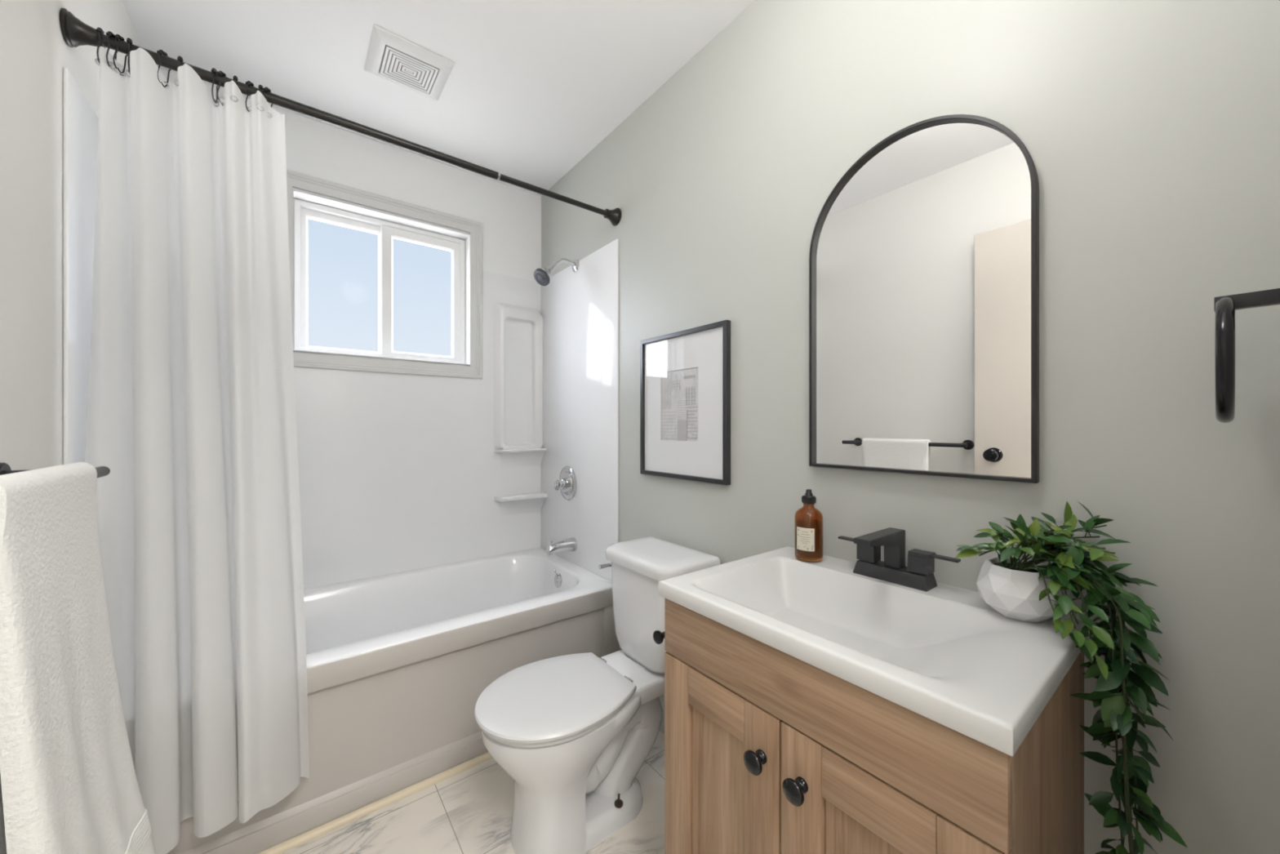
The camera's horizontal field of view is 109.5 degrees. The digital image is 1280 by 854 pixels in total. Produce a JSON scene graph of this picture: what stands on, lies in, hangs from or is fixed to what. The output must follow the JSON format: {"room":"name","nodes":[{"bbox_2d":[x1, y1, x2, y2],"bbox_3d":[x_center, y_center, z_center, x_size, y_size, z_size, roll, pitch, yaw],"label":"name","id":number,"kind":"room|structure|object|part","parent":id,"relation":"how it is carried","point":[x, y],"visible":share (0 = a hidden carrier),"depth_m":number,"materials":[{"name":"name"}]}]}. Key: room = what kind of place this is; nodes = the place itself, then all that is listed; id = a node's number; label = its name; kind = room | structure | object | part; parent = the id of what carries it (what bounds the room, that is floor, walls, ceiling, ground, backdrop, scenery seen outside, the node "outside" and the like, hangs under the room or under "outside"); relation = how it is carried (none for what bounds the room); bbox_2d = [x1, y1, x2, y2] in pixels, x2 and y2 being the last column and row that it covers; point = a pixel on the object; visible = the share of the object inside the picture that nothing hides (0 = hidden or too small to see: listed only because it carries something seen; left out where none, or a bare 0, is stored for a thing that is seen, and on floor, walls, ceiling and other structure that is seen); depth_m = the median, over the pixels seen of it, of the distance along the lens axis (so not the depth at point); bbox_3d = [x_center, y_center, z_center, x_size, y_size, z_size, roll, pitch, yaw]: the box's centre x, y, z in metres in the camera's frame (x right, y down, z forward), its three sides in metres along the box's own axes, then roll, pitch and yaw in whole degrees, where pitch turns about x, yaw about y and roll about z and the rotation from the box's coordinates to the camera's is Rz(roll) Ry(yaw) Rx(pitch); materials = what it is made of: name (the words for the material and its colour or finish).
{"room":"bathroom","nodes":[
{"label":"bathroom","id":0,"kind":"room"},
{"bbox_2d":[0,0,140,470],"bbox_3d":[-0.619,-0.069,0.040,0.120,2.460,3.900,0,0,-38],"label":"wall","id":1,"kind":"structure","parent":0,"point":[34,52],"depth_m":0.91,"materials":[{"name":"white paint"}]},
{"bbox_2d":[0,462,110,477],"bbox_3d":[-0.907,0.086,0.614,0.124,0.048,0.600,0,0,-38],"label":"towel bar","id":2,"kind":"object","parent":1,"relation":"attached to","point":[5,468],"visible":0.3,"depth_m":0.80,"materials":[{"name":"black metal"}]},
{"bbox_3d":[-1.076,0.086,0.822,0.110,0.048,0.048,0,0,-38],"label":"post","id":3,"kind":"part","parent":2,"relation":"part of","materials":[{"name":"black metal"}]},
{"bbox_2d":[0,462,155,853],"bbox_3d":[-0.853,0.431,0.684,0.122,0.740,0.347,0,0,-38],"label":"bath towel","id":4,"kind":"object","parent":2,"relation":"hanging from","point":[68,782],"visible":1,"depth_m":0.63,"materials":[{"name":"white fabric"}]},
{"bbox_2d":[59,8,621,226],"bbox_3d":[-0.703,-0.909,1.494,1.522,0.074,0.074,0,0,-38],"label":"shower curtain rod","id":5,"kind":"object","parent":1,"relation":"attached to","point":[75,33],"visible":0.99,"depth_m":1.30,"materials":[{"name":"black metal"}]},
{"bbox_2d":[95,27,104,62],"bbox_3d":[-1.263,-0.887,1.061,0.009,0.091,0.045,0,0,-38],"label":"curtain hook","id":6,"kind":"object","parent":5,"relation":"hanging from","point":[99,30],"visible":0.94,"depth_m":1.05,"materials":[{"name":"black metal"}]},
{"bbox_2d":[106,31,117,66],"bbox_3d":[-1.249,-0.887,1.072,0.009,0.091,0.045,0,0,-28],"label":"curtain hook","id":7,"kind":"object","parent":5,"relation":"hanging from","point":[108,33],"visible":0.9,"depth_m":1.06,"materials":[{"name":"black metal"}]},
{"bbox_2d":[112,34,128,73],"bbox_3d":[-1.238,-0.887,1.080,0.009,0.091,0.045,0,0,-18],"label":"curtain hook","id":8,"kind":"object","parent":5,"relation":"hanging from","point":[117,37],"visible":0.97,"depth_m":1.07,"materials":[{"name":"black metal"}]},
{"bbox_2d":[126,38,132,73],"bbox_3d":[-1.227,-0.887,1.089,0.045,0.091,0.009,0,0,44],"label":"curtain hook","id":9,"kind":"object","parent":5,"relation":"hanging from","point":[129,41],"visible":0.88,"depth_m":1.08,"materials":[{"name":"black metal"}]},
{"bbox_2d":[156,49,171,87],"bbox_3d":[-1.181,-0.887,1.124,0.009,0.091,0.045,0,0,-13],"label":"curtain hook","id":10,"kind":"object","parent":5,"relation":"hanging from","point":[160,52],"visible":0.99,"depth_m":1.11,"materials":[{"name":"black metal"}]},
{"bbox_2d":[177,56,183,66],"bbox_3d":[-1.159,-0.887,1.142,0.009,0.091,0.045,0,0,-40],"label":"curtain hook","id":11,"kind":"object","parent":5,"relation":"hanging from","point":[180,59],"visible":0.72,"depth_m":1.13,"materials":[{"name":"black metal"}]},
{"bbox_2d":[84,46,309,853],"bbox_3d":[-1.084,0.041,1.123,0.431,1.869,0.165,0,0,-38],"label":"shower curtain","id":12,"kind":"object","parent":5,"relation":"hanging from","point":[191,415],"visible":0.92,"depth_m":1.11,"materials":[{"name":"white fabric"}]},
{"bbox_2d":[210,67,217,103],"bbox_3d":[-1.108,-0.887,1.181,0.009,0.091,0.045,0,0,-30],"label":"curtain hook","id":13,"kind":"object","parent":5,"relation":"hanging from","point":[213,70],"visible":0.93,"depth_m":1.17,"materials":[{"name":"black metal"}]},
{"bbox_2d":[216,71,226,106],"bbox_3d":[-1.096,-0.887,1.190,0.009,0.091,0.045,0,0,-12],"label":"curtain hook","id":14,"kind":"object","parent":5,"relation":"hanging from","point":[220,73],"visible":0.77,"depth_m":1.18,"materials":[{"name":"black metal"}]},
{"bbox_2d":[232,75,238,83],"bbox_3d":[-1.076,-0.887,1.205,0.009,0.091,0.045,0,0,-38],"label":"curtain hook","id":15,"kind":"object","parent":5,"relation":"hanging from","point":[235,77],"visible":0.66,"depth_m":1.19,"materials":[{"name":"black metal"}]},
{"bbox_2d":[244,80,255,111],"bbox_3d":[-1.052,-0.887,1.225,0.009,0.091,0.045,0,0,-11],"label":"curtain hook","id":16,"kind":"object","parent":5,"relation":"hanging from","point":[248,82],"visible":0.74,"depth_m":1.21,"materials":[{"name":"black metal"}]},
{"bbox_2d":[257,84,263,92],"bbox_3d":[-1.035,-0.887,1.237,0.009,0.091,0.045,0,0,-34],"label":"curtain hook","id":17,"kind":"object","parent":5,"relation":"hanging from","point":[260,86],"visible":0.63,"depth_m":1.22,"materials":[{"name":"black metal"}]},
{"bbox_2d":[262,87,272,107],"bbox_3d":[-1.023,-0.887,1.247,0.009,0.091,0.045,0,0,-13],"label":"curtain hook","id":18,"kind":"object","parent":5,"relation":"hanging from","point":[265,89],"visible":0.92,"depth_m":1.23,"materials":[{"name":"black metal"}]},
{"bbox_2d":[159,68,541,366],"bbox_3d":[-1.200,-0.069,2.137,1.764,2.460,0.130,0,0,-38],"label":"wall","id":19,"kind":"structure","parent":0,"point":[510,217],"depth_m":2.17,"materials":[{"name":"white paint"}]},
{"bbox_2d":[286,169,482,378],"bbox_3d":[-1.185,-0.649,2.133,0.838,0.803,0.145,0,0,-38],"label":"window","id":20,"kind":"structure","parent":19,"relation":"attached to","point":[466,250],"depth_m":2.13,"materials":[{"name":"white paint"}]},
{"bbox_3d":[-1.346,-0.644,2.063,0.338,0.617,0.020,0,0,-38],"label":"sash","id":21,"kind":"part","parent":20,"relation":"part of","materials":[{"name":"white plastic"}]},
{"bbox_3d":[-1.208,-0.646,2.163,0.712,0.656,0.064,0,0,-38],"label":"frame","id":22,"kind":"part","parent":20,"relation":"part of","materials":[{"name":"white plastic"}]},
{"bbox_3d":[-1.076,-0.643,2.244,0.366,0.615,0.019,0,0,-38],"label":"sash","id":23,"kind":"part","parent":20,"relation":"part of","materials":[{"name":"white plastic"}]},
{"bbox_2d":[122,0,755,196],"bbox_3d":[0.020,-1.349,0.558,1.804,0.100,4.140,0,0,-38],"label":"ceiling","id":24,"kind":"structure","parent":0,"point":[532,87],"depth_m":1.59,"materials":[{"name":"white paint"}]},
{"bbox_2d":[364,24,454,100],"bbox_3d":[-0.830,-1.288,1.628,0.250,0.021,0.232,0,0,-38],"label":"ceiling vent","id":25,"kind":"object","parent":24,"relation":"in","point":[393,58],"visible":1,"depth_m":1.60,"materials":[{"name":"white plastic"}]},
{"bbox_2d":[379,46,438,93],"bbox_3d":[-0.830,-1.282,1.628,0.164,0.010,0.146,0,0,-38],"label":"grille","id":26,"kind":"object","parent":25,"relation":"attached to","point":[399,65],"depth_m":1.62,"materials":[{"name":"white plastic"}]},
{"bbox_2d":[281,730,664,853],"bbox_3d":[0.020,1.211,0.558,1.804,0.100,4.140,0,0,-38],"label":"floor","id":27,"kind":"structure","parent":0,"point":[470,811],"depth_m":1.32,"materials":[{"name":"tile"}]},
{"bbox_2d":[257,751,493,853],"bbox_3d":[-0.684,1.153,1.469,1.524,0.017,0.017,0,0,-38],"label":"trim","id":28,"kind":"structure","parent":27,"relation":"on","point":[289,844],"depth_m":1.37,"materials":[{"name":"beige paint"}]},
{"bbox_2d":[166,546,618,853],"bbox_3d":[-0.923,0.919,1.778,1.521,0.484,0.774,0,0,-38],"label":"bathtub","id":29,"kind":"object","parent":27,"relation":"on","point":[399,664],"visible":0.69,"depth_m":1.54,"materials":[{"name":"white ceramic"}]},
{"bbox_2d":[63,67,618,588],"bbox_3d":[-0.927,-0.067,1.784,1.523,1.486,0.762,0,0,-38],"label":"tub surround","id":30,"kind":"object","parent":29,"relation":"on","point":[398,473],"visible":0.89,"depth_m":2.12,"materials":[{"name":"white plastic"}]},
{"bbox_3d":[-1.524,-0.067,1.317,0.008,1.486,0.754,0,0,-38],"label":"panel","id":31,"kind":"part","parent":30,"relation":"part of","materials":[{"name":"white plastic"}]},
{"bbox_3d":[-1.157,-0.067,2.082,1.523,1.486,0.008,0,0,-38],"label":"panel","id":32,"kind":"part","parent":30,"relation":"part of","materials":[{"name":"white plastic"}]},
{"bbox_2d":[494,448,546,467],"bbox_3d":[-0.638,0.167,2.431,0.260,0.099,0.075,0,0,-38],"label":"shelf","id":33,"kind":"object","parent":30,"relation":"attached to","point":[504,457],"depth_m":2.44,"materials":[{"name":"white plastic"}]},
{"bbox_2d":[494,492,546,515],"bbox_3d":[-0.636,0.418,2.426,0.262,0.107,0.085,0,0,-38],"label":"shelf","id":34,"kind":"object","parent":30,"relation":"attached to","point":[506,504],"depth_m":2.44,"materials":[{"name":"white plastic"}]},
{"bbox_2d":[533,257,579,286],"bbox_3d":[-0.396,-0.740,2.148,0.221,0.161,0.084,0,0,-38],"label":"shower fixture","id":35,"kind":"object","parent":30,"relation":"attached to","point":[543,276],"visible":1,"depth_m":2.11,"materials":[{"name":"silver metal"}]},
{"bbox_3d":[-0.456,-0.694,2.101,0.068,0.070,0.084,0,0,-38],"label":"nozzle plate","id":36,"kind":"part","parent":35,"relation":"part of","materials":[{"name":"grey"}]},
{"bbox_3d":[-0.370,-0.774,2.179,0.143,0.075,0.021,0,0,-38],"label":"arm","id":37,"kind":"part","parent":35,"relation":"part of","materials":[{"name":"silver metal"}]},
{"bbox_2d":[546,537,577,555],"bbox_3d":[-0.383,0.579,2.195,0.143,0.069,0.062,0,0,-38],"label":"tub spout","id":38,"kind":"object","parent":30,"relation":"attached to","point":[571,544],"visible":1,"depth_m":2.18,"materials":[{"name":"silver metal"}]},
{"bbox_2d":[554,466,577,500],"bbox_3d":[-0.401,0.282,2.253,0.101,0.172,0.172,0,0,-38],"label":"shower valve","id":39,"kind":"object","parent":30,"relation":"attached to","point":[567,484],"visible":1,"depth_m":2.25,"materials":[{"name":"silver metal"}]},
{"bbox_3d":[-0.397,0.282,2.237,0.087,0.052,0.081,0,0,-38],"label":"handle","id":40,"kind":"part","parent":39,"relation":"part of","materials":[{"name":"silver metal"}]},
{"bbox_3d":[-0.324,-0.067,2.244,0.008,1.486,0.754,0,0,-38],"label":"panel","id":41,"kind":"part","parent":30,"relation":"part of","materials":[{"name":"white plastic"}]},
{"bbox_3d":[-0.403,0.730,2.184,0.030,0.090,0.068,0,0,-38],"label":"overflow plate","id":42,"kind":"part","parent":29,"relation":"part of","materials":[{"name":"silver metal"}]},
{"bbox_2d":[474,536,720,853],"bbox_3d":[-0.134,0.792,1.387,0.724,0.752,0.380,0,0,-38],"label":"toilet","id":43,"kind":"object","parent":27,"relation":"on","point":[574,734],"visible":0.93,"depth_m":1.30,"materials":[{"name":"white ceramic"}]},
{"bbox_3d":[-0.251,0.759,1.290,0.420,0.022,0.372,0,0,-38],"label":"lid","id":44,"kind":"part","parent":43,"relation":"part of","materials":[{"name":"white plastic"}]},
{"bbox_3d":[-0.110,0.501,1.628,0.077,0.034,0.027,0,0,-38],"label":"flush lever","id":45,"kind":"part","parent":43,"relation":"part of","materials":[{"name":"silver metal"}]},
{"bbox_3d":[0.066,0.618,1.535,0.217,0.312,0.342,0,0,-38],"label":"tank","id":46,"kind":"part","parent":43,"relation":"part of","materials":[{"name":"white ceramic"}]},
{"bbox_3d":[0.061,0.438,1.531,0.239,0.045,0.368,0,0,-38],"label":"tank lid","id":47,"kind":"part","parent":43,"relation":"part of","materials":[{"name":"white ceramic"}]},
{"bbox_2d":[664,597,1084,853],"bbox_3d":[0.408,0.766,0.892,0.493,0.790,0.605,0,0,-38],"label":"vanity cabinet","id":48,"kind":"object","parent":27,"relation":"on","point":[768,750],"visible":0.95,"depth_m":0.71,"materials":[{"name":"brown wood"}]},
{"bbox_2d":[653,630,664,644],"bbox_3d":[0.122,0.502,1.107,0.166,0.044,0.087,0,0,-38],"label":"toilet paper holder","id":49,"kind":"object","parent":48,"relation":"attached to","point":[658,636],"visible":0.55,"depth_m":1.08,"materials":[{"name":"black metal"}]},
{"bbox_3d":[0.152,0.537,0.889,0.018,0.078,0.148,0,0,-38],"label":"rail","id":50,"kind":"part","parent":48,"relation":"part of","materials":[{"name":"brown wood"}]},
{"bbox_3d":[0.157,0.782,0.893,0.006,0.410,0.147,0,0,-38],"label":"door panel","id":51,"kind":"part","parent":48,"relation":"part of","materials":[{"name":"brown wood"}]},
{"bbox_3d":[0.152,0.782,0.889,0.018,0.568,0.296,0,0,-38],"label":"door","id":52,"kind":"part","parent":48,"relation":"part of","materials":[{"name":"brown wood"}]},
{"bbox_3d":[0.201,0.577,0.784,0.033,0.037,0.037,0,0,-38],"label":"knob","id":53,"kind":"part","parent":48,"relation":"part of","materials":[{"name":"black metal"}]},
{"bbox_3d":[0.249,0.577,0.721,0.033,0.037,0.037,0,0,-38],"label":"knob","id":54,"kind":"part","parent":48,"relation":"part of","materials":[{"name":"black metal"}]},
{"bbox_3d":[0.343,0.782,0.652,0.006,0.410,0.157,0,0,-38],"label":"door panel","id":55,"kind":"part","parent":48,"relation":"part of","materials":[{"name":"brown wood"}]},
{"bbox_2d":[658,546,1088,755],"bbox_3d":[0.418,0.388,0.897,0.476,0.100,0.618,0,0,-38],"label":"vanity sink","id":56,"kind":"object","parent":48,"relation":"in","point":[942,654],"visible":0.86,"depth_m":0.81,"materials":[{"name":"white ceramic"}]},
{"bbox_2d":[794,488,822,562],"bbox_3d":[0.430,0.248,1.155,0.069,0.179,0.068,0,0,-38],"label":"soap bottle","id":57,"kind":"object","parent":56,"relation":"on","point":[808,520],"visible":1,"depth_m":1.13,"materials":[{"name":"orange glass"}]},
{"bbox_2d":[797,528,813,549],"bbox_3d":[0.412,0.281,1.129,0.038,0.048,0.006,0,0,36],"label":"label","id":58,"kind":"object","parent":57,"relation":"attached to","point":[805,536],"depth_m":1.13,"materials":[{"name":"grey paper"}]},
{"bbox_2d":[837,527,960,591],"bbox_3d":[0.517,0.283,0.970,0.170,0.110,0.250,0,0,-38],"label":"faucet","id":59,"kind":"object","parent":56,"relation":"on","point":[918,574],"visible":1,"depth_m":0.98,"materials":[{"name":"grey metal"}]},
{"bbox_3d":[0.515,0.287,1.070,0.034,0.045,0.090,0,0,-38],"label":"handle","id":60,"kind":"part","parent":59,"relation":"part of","materials":[{"name":"grey metal"}]},
{"bbox_3d":[0.514,0.269,0.968,0.164,0.082,0.034,0,0,-38],"label":"spout","id":61,"kind":"part","parent":59,"relation":"part of","materials":[{"name":"grey metal"}]},
{"bbox_3d":[0.563,0.324,1.005,0.054,0.028,0.154,0,0,-38],"label":"plate","id":62,"kind":"part","parent":59,"relation":"part of","materials":[{"name":"grey metal"}]},
{"bbox_3d":[0.613,0.287,0.943,0.034,0.045,0.090,0,0,-38],"label":"handle","id":63,"kind":"part","parent":59,"relation":"part of","materials":[{"name":"grey metal"}]},
{"bbox_2d":[955,501,1186,853],"bbox_3d":[0.708,0.431,0.764,0.192,0.605,0.262,0,0,-16],"label":"potted plant","id":64,"kind":"object","parent":56,"relation":"on","point":[1021,589],"visible":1,"depth_m":0.71,"materials":[{"name":"green plant"}]},
{"bbox_3d":[0.685,0.293,0.817,0.124,0.090,0.126,0,0,-38],"label":"pot","id":65,"kind":"part","parent":64,"relation":"part of","materials":[{"name":"white ceramic"}]},
{"bbox_3d":[0.338,0.537,0.648,0.018,0.078,0.158,0,0,-38],"label":"rail","id":66,"kind":"part","parent":48,"relation":"part of","materials":[{"name":"brown wood"}]},
{"bbox_3d":[0.338,0.782,0.648,0.018,0.568,0.306,0,0,-38],"label":"door","id":67,"kind":"part","parent":48,"relation":"part of","materials":[{"name":"brown wood"}]},
{"bbox_2d":[541,0,1279,853],"bbox_3d":[0.682,-0.069,1.045,0.120,2.460,3.900,0,0,-38],"label":"wall","id":68,"kind":"structure","parent":0,"point":[1149,130],"depth_m":0.82,"materials":[{"name":"grey paint"}]},
{"bbox_2d":[640,320,730,484],"bbox_3d":[0.146,-0.078,1.623,0.022,0.526,0.448,0,0,-38],"label":"framed print","id":69,"kind":"object","parent":68,"relation":"attached to","point":[685,375],"visible":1,"depth_m":1.60,"materials":[{"name":"black"}]},
{"bbox_2d":[661,367,697,441],"bbox_3d":[0.144,-0.079,1.636,0.007,0.262,0.204,0,0,-38],"label":"print","id":70,"kind":"object","parent":69,"relation":"attached to","point":[679,385],"depth_m":1.63,"materials":[{"name":"grey paper"}]},
{"bbox_2d":[808,114,1039,483],"bbox_3d":[0.602,-0.284,1.029,0.025,0.778,0.465,0,0,-38],"label":"arched mirror","id":71,"kind":"object","parent":68,"relation":"attached to","point":[924,254],"visible":1,"depth_m":0.98,"materials":[{"name":"black mirror"}]},
{"bbox_2d":[1213,288,1279,422],"bbox_3d":[0.796,-0.098,0.583,0.166,0.185,0.069,0,0,-38],"label":"towel ring","id":72,"kind":"object","parent":68,"relation":"attached to","point":[1225,306],"visible":1,"depth_m":0.56,"materials":[{"name":"black metal"}]},
{"bbox_3d":[0.795,-0.165,0.585,0.018,0.018,0.066,0,0,-38],"label":"arm","id":73,"kind":"part","parent":72,"relation":"part of","materials":[{"name":"black metal"}]}
]}

